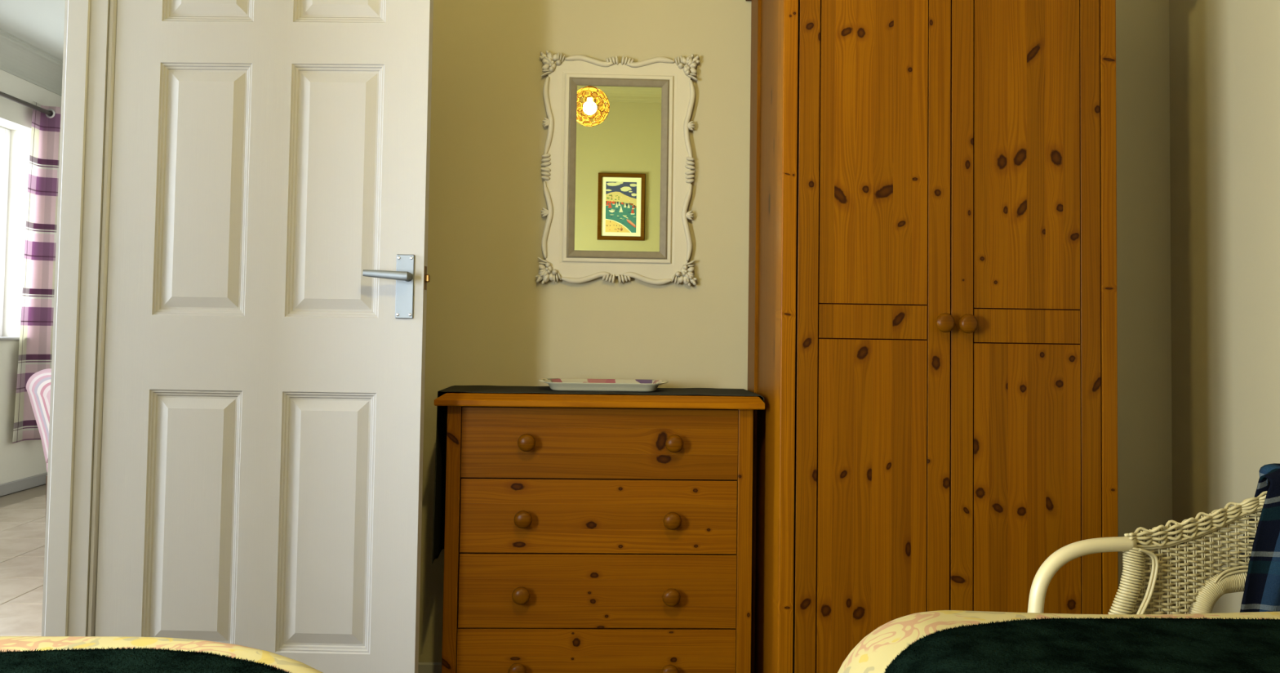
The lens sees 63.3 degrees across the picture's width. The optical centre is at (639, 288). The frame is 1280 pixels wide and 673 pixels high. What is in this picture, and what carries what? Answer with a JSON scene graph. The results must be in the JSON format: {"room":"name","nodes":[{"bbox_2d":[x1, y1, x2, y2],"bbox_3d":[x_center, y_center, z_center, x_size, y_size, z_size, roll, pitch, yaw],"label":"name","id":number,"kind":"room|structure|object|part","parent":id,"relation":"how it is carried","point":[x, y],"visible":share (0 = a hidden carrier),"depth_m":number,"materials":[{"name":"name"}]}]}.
{"room":"bedroom","nodes":[
{"label":"bedroom","id":0,"kind":"room"},
{"bbox_2d":[0,484,45,635],"bbox_3d":[-2.589,1.175,3.968,2.415,0.102,5.536,1,-2,-2],"label":"floor","id":1,"kind":"structure","parent":0,"point":[22,513],"depth_m":4.35,"materials":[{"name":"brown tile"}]},
{"bbox_2d":[26,368,51,532],"bbox_3d":[-2.331,0.740,4.489,0.430,0.817,0.482,1,-2,-2],"label":"striped chair","id":2,"kind":"object","parent":1,"relation":"on","point":[38,384],"visible":0.21,"depth_m":4.26,"materials":[{"name":"pink fabric"}]},
{"bbox_3d":[-2.320,0.523,4.309,0.430,0.399,0.103,1,-2,-2],"label":"backrest","id":3,"kind":"part","parent":2,"relation":"part of","materials":[{"name":"pink fabric"}]},
{"bbox_3d":[-2.468,0.961,4.345,0.040,0.360,0.038,1,-2,-2],"label":"leg","id":4,"kind":"part","parent":2,"relation":"part of","materials":[{"name":"white"}]},
{"bbox_2d":[0,69,61,484],"bbox_3d":[-3.674,-0.188,3.934,0.200,2.590,5.450,1,-2,-2],"label":"wall","id":5,"kind":"structure","parent":0,"point":[23,459],"depth_m":6.25,"materials":[{"name":"white paint"}]},
{"bbox_2d":[0,126,19,340],"bbox_3d":[-3.731,-0.354,5.617,0.220,1.267,1.300,1,-2,-2],"label":"window","id":6,"kind":"structure","parent":5,"relation":"in","point":[5,134],"depth_m":6.23,"materials":[{"name":"white"}]},
{"bbox_3d":[-3.715,0.270,5.592,0.170,0.018,1.300,1,-2,-2],"label":"sill","id":7,"kind":"part","parent":6,"relation":"part of","materials":[{"name":"white paint"}]},
{"bbox_2d":[0,471,47,496],"bbox_3d":[-3.584,1.072,3.888,0.016,0.068,5.250,1,-2,-2],"label":"baseboard","id":8,"kind":"structure","parent":5,"relation":"attached to","point":[9,487],"depth_m":6.18,"materials":[{"name":"white paint"}]},
{"bbox_2d":[0,91,53,115],"bbox_3d":[-3.581,-1.095,5.581,0.093,0.070,1.957,1,-2,-2],"label":"curtain rod","id":9,"kind":"object","parent":5,"relation":"attached to","point":[2,94],"visible":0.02,"depth_m":6.02,"materials":[{"name":"grey metal"}]},
{"bbox_2d":[12,101,61,443],"bbox_3d":[-3.598,-0.103,6.285,0.130,2.015,0.447,1,-2,-2],"label":"curtain","id":10,"kind":"object","parent":9,"relation":"hanging from","point":[36,333],"visible":0.63,"depth_m":6.25,"materials":[{"name":"purple fabric"}]},
{"bbox_2d":[0,29,62,96],"bbox_3d":[-3.482,-1.402,3.991,0.150,0.154,5.250,1,-2,-2],"label":"trim","id":11,"kind":"structure","parent":5,"relation":"attached to","point":[19,58],"depth_m":6.10,"materials":[{"name":"grey paint"}]},
{"bbox_2d":[0,0,65,60],"bbox_3d":[-2.581,-1.514,4.034,2.350,0.100,5.450,1,-2,-2],"label":"ceiling","id":12,"kind":"structure","parent":0,"point":[40,24],"depth_m":5.50,"materials":[{"name":"grey paint"}]},
{"bbox_2d":[418,0,1173,661],"bbox_3d":[0.132,-0.170,3.018,3.028,2.590,0.100,1,-2,-2],"label":"wall","id":13,"kind":"structure","parent":0,"point":[490,322],"depth_m":2.96,"materials":[{"name":"beige paint"}]},
{"bbox_2d":[417,661,441,672],"bbox_3d":[0.113,1.083,2.909,2.833,0.073,0.015,1,-2,-2],"label":"baseboard","id":14,"kind":"structure","parent":13,"relation":"attached to","point":[423,666],"depth_m":2.87,"materials":[{"name":"white paint"}]},
{"bbox_2d":[535,49,699,286],"bbox_3d":[-0.062,-0.342,2.948,0.458,0.667,0.032,1,-2,-2],"label":"wall mirror","id":15,"kind":"object","parent":13,"relation":"attached to","point":[617,174],"visible":1,"depth_m":2.95,"materials":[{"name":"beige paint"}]},
{"bbox_2d":[574,85,662,251],"bbox_3d":[-0.062,-0.342,2.951,0.246,0.475,0.002,1,-2,-2],"label":"mirror glass","id":16,"kind":"object","parent":15,"relation":"attached to","point":[618,129],"depth_m":2.95,"materials":[{"name":"silver"}]},
{"bbox_2d":[1168,0,1279,613],"bbox_3d":[1.675,-0.224,1.157,0.100,2.590,3.750,1,-2,-2],"label":"wall","id":17,"kind":"structure","parent":0,"point":[1224,55],"depth_m":2.76,"materials":[{"name":"beige paint"}]},
{"bbox_3d":[0.174,1.098,1.090,2.863,0.100,3.650,1,-2,-2],"label":"floor","id":18,"kind":"structure","parent":0,"visible":0},
{"bbox_2d":[434,391,764,672],"bbox_3d":[-0.111,0.690,2.726,0.816,0.841,0.382,1,-2,-2],"label":"dresser","id":19,"kind":"object","parent":18,"relation":"on","point":[584,532],"visible":1,"depth_m":2.57,"materials":[{"name":"brown wood"}]},
{"bbox_3d":[-0.467,0.694,2.579,0.035,0.811,0.045,1,-2,-2],"label":"post","id":20,"kind":"part","parent":19,"relation":"part of","materials":[{"name":"brown wood"}]},
{"bbox_3d":[-0.299,0.933,2.536,0.044,0.044,0.037,1,-2,-2],"label":"knob","id":21,"kind":"part","parent":19,"relation":"part of","materials":[{"name":"brown wood"}]},
{"bbox_3d":[-0.291,0.749,2.543,0.044,0.044,0.037,1,-2,-2],"label":"knob","id":22,"kind":"part","parent":19,"relation":"part of","materials":[{"name":"brown wood"}]},
{"bbox_3d":[-0.287,0.565,2.551,0.044,0.044,0.037,1,-2,-2],"label":"knob","id":23,"kind":"part","parent":19,"relation":"part of","materials":[{"name":"brown wood"}]},
{"bbox_3d":[-0.279,0.378,2.559,0.044,0.044,0.037,1,-2,-2],"label":"knob","id":24,"kind":"part","parent":19,"relation":"part of","materials":[{"name":"brown wood"}]},
{"bbox_3d":[-0.104,0.748,2.587,0.684,0.178,0.025,1,-2,-2],"label":"drawer","id":25,"kind":"part","parent":19,"relation":"part of","materials":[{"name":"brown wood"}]},
{"bbox_2d":[431,385,764,563],"bbox_3d":[-0.111,0.488,2.732,0.829,0.446,0.304,1,-2,-2],"label":"table runner","id":26,"kind":"object","parent":19,"relation":"on","point":[438,530],"visible":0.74,"depth_m":2.69,"materials":[{"name":"black fabric"}]},
{"bbox_2d":[538,377,668,391],"bbox_3d":[-0.097,0.254,2.762,0.344,0.025,0.225,1,-2,-2],"label":"serving tray","id":27,"kind":"object","parent":26,"relation":"on","point":[555,384],"visible":1,"depth_m":2.67,"materials":[{"name":"beige plastic"}]},
{"bbox_3d":[-0.107,0.931,2.580,0.685,0.178,0.025,1,-2,-2],"label":"drawer","id":28,"kind":"part","parent":19,"relation":"part of","materials":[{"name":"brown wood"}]},
{"bbox_3d":[0.073,0.942,2.551,0.044,0.044,0.037,1,-2,-2],"label":"knob","id":29,"kind":"part","parent":19,"relation":"part of","materials":[{"name":"brown wood"}]},
{"bbox_3d":[0.077,0.758,2.559,0.044,0.044,0.037,1,-2,-2],"label":"knob","id":30,"kind":"part","parent":19,"relation":"part of","materials":[{"name":"brown wood"}]},
{"bbox_3d":[0.080,0.572,2.566,0.044,0.044,0.037,1,-2,-2],"label":"knob","id":31,"kind":"part","parent":19,"relation":"part of","materials":[{"name":"brown wood"}]},
{"bbox_3d":[0.085,0.383,2.574,0.044,0.044,0.037,1,-2,-2],"label":"knob","id":32,"kind":"part","parent":19,"relation":"part of","materials":[{"name":"brown wood"}]},
{"bbox_3d":[0.259,0.705,2.610,0.038,0.811,0.045,1,-2,-2],"label":"post","id":33,"kind":"part","parent":19,"relation":"part of","materials":[{"name":"brown wood"}]},
{"bbox_2d":[745,0,1118,672],"bbox_3d":[0.714,0.114,2.682,0.865,2.012,0.586,1,-2,-2],"label":"wardrobe","id":34,"kind":"object","parent":18,"relation":"on","point":[932,322],"visible":1,"depth_m":2.43,"materials":[{"name":"brown wood"}]},
{"bbox_3d":[0.324,0.144,2.867,0.034,1.955,0.128,1,-2,-2],"label":"post","id":35,"kind":"part","parent":34,"relation":"part of","materials":[{"name":"brown wood"}]},
{"bbox_3d":[0.331,0.110,2.644,0.012,1.905,0.320,1,-2,-2],"label":"panel","id":36,"kind":"part","parent":34,"relation":"part of","materials":[{"name":"brown wood"}]},
{"bbox_3d":[0.342,0.127,2.446,0.035,1.955,0.075,1,-2,-2],"label":"post","id":37,"kind":"part","parent":34,"relation":"part of","materials":[{"name":"brown wood"}]},
{"bbox_3d":[0.545,0.075,2.434,0.359,1.825,0.018,1,-2,-2],"label":"door","id":38,"kind":"part","parent":34,"relation":"part of","materials":[{"name":"brown wood"}]},
{"bbox_3d":[0.707,0.078,2.408,0.045,0.045,0.036,1,-2,-2],"label":"knob","id":39,"kind":"part","parent":34,"relation":"part of","materials":[{"name":"brown wood"}]},
{"bbox_3d":[0.760,0.081,2.410,0.045,0.045,0.036,1,-2,-2],"label":"knob","id":40,"kind":"part","parent":34,"relation":"part of","materials":[{"name":"brown wood"}]},
{"bbox_3d":[0.905,0.081,2.449,0.355,1.825,0.018,1,-2,-2],"label":"door","id":41,"kind":"part","parent":34,"relation":"part of","materials":[{"name":"brown wood"}]},
{"bbox_3d":[1.103,0.140,2.478,0.038,1.955,0.075,1,-2,-2],"label":"post","id":42,"kind":"part","parent":34,"relation":"part of","materials":[{"name":"brown wood"}]},
{"bbox_2d":[1027,490,1266,613],"bbox_3d":[1.148,0.747,2.040,0.605,0.707,0.499,3,-3,-37],"label":"wicker armchair","id":43,"kind":"object","parent":18,"relation":"on","point":[1225,580],"visible":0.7,"depth_m":2.15,"materials":[{"name":"beige wicker"}]},
{"bbox_3d":[1.232,0.594,2.068,0.425,0.340,0.402,3,-3,-36],"label":"woven panel","id":44,"kind":"part","parent":43,"relation":"part of","materials":[{"name":"beige wicker"}]},
{"bbox_2d":[1236,462,1279,612],"bbox_3d":[1.378,0.573,2.153,0.276,0.412,0.168,-1,-3,34],"label":"pillow","id":45,"kind":"object","parent":43,"relation":"on","point":[1261,593],"visible":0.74,"depth_m":2.17,"materials":[{"name":"blue fabric"}]},
{"bbox_3d":[0.763,0.772,0.492,0.850,0.520,2.120,1,-2,-2],"label":"bed","id":46,"kind":"object","parent":18,"relation":"on","visible":0},
{"bbox_2d":[837,609,1279,672],"bbox_3d":[0.765,0.607,0.499,0.962,0.378,2.232,1,-2,-2],"label":"duvet","id":47,"kind":"object","parent":46,"relation":"on","point":[875,651],"visible":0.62,"depth_m":1.42,"materials":[{"name":"yellow fabric"}]},
{"bbox_2d":[884,615,1279,672],"bbox_3d":[0.735,0.461,0.844,0.871,0.084,1.161,1,-2,-2],"label":"throw","id":48,"kind":"object","parent":47,"relation":"on","point":[1125,644],"visible":1,"depth_m":1.28,"materials":[{"name":"green fabric"}]},
{"bbox_3d":[-0.684,0.745,0.337,0.845,0.520,1.930,1,-2,-2],"label":"bed","id":49,"kind":"object","parent":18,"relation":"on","visible":0},
{"bbox_2d":[0,635,323,672],"bbox_3d":[-0.681,0.544,0.344,0.957,0.307,2.039,1,-2,-2],"label":"duvet","id":50,"kind":"object","parent":49,"relation":"on","point":[9,642],"visible":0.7,"depth_m":1.26,"materials":[{"name":"yellow fabric"}]},
{"bbox_2d":[0,645,291,672],"bbox_3d":[-0.715,0.440,0.705,0.792,0.097,1.003,1,-2,-2],"label":"throw","id":51,"kind":"object","parent":50,"relation":"on","point":[140,660],"visible":1,"depth_m":1.16,"materials":[{"name":"green fabric"}]},
{"bbox_3d":[-1.254,-0.269,1.085,0.095,2.590,3.650,1,-2,-2],"label":"wall","id":52,"kind":"structure","parent":0,"visible":0},
{"bbox_2d":[41,0,113,635],"bbox_3d":[-1.299,0.054,2.042,0.099,2.022,0.814,1,-2,-2],"label":"trim","id":53,"kind":"structure","parent":52,"relation":"attached to","point":[86,33],"depth_m":2.42,"materials":[{"name":"white paint"}]},
{"bbox_2d":[90,0,433,672],"bbox_3d":[-0.885,0.091,2.410,0.781,1.966,0.090,1,-2,1],"label":"door","id":54,"kind":"structure","parent":52,"relation":"in","point":[260,473],"depth_m":2.42,"materials":[{"name":"white paint"}]},
{"bbox_3d":[-1.037,0.534,2.422,0.218,0.597,0.036,1,-2,1],"label":"panel","id":55,"kind":"part","parent":54,"relation":"part of","materials":[{"name":"white paint"}]},
{"bbox_3d":[-1.026,-0.235,2.454,0.218,0.596,0.036,1,-2,1],"label":"panel","id":56,"kind":"part","parent":54,"relation":"part of","materials":[{"name":"white paint"}]},
{"bbox_3d":[-1.019,-0.706,2.473,0.218,0.152,0.036,1,-2,1],"label":"panel","id":57,"kind":"part","parent":54,"relation":"part of","materials":[{"name":"white paint"}]},
{"bbox_3d":[-0.724,0.538,2.414,0.219,0.597,0.036,1,-2,1],"label":"panel","id":58,"kind":"part","parent":54,"relation":"part of","materials":[{"name":"white paint"}]},
{"bbox_3d":[-0.713,-0.230,2.446,0.219,0.596,0.036,1,-2,1],"label":"panel","id":59,"kind":"part","parent":54,"relation":"part of","materials":[{"name":"white paint"}]},
{"bbox_3d":[-0.706,-0.702,2.465,0.219,0.152,0.036,1,-2,1],"label":"panel","id":60,"kind":"part","parent":54,"relation":"part of","materials":[{"name":"white paint"}]},
{"bbox_3d":[-0.579,-0.030,2.386,0.104,0.024,0.048,1,-2,1],"label":"lever","id":61,"kind":"part","parent":54,"relation":"part of","materials":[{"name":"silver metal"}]},
{"bbox_3d":[-0.546,-0.006,2.411,0.042,0.148,0.006,1,-2,1],"label":"handle plate","id":62,"kind":"part","parent":54,"relation":"part of","materials":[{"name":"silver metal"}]}
]}

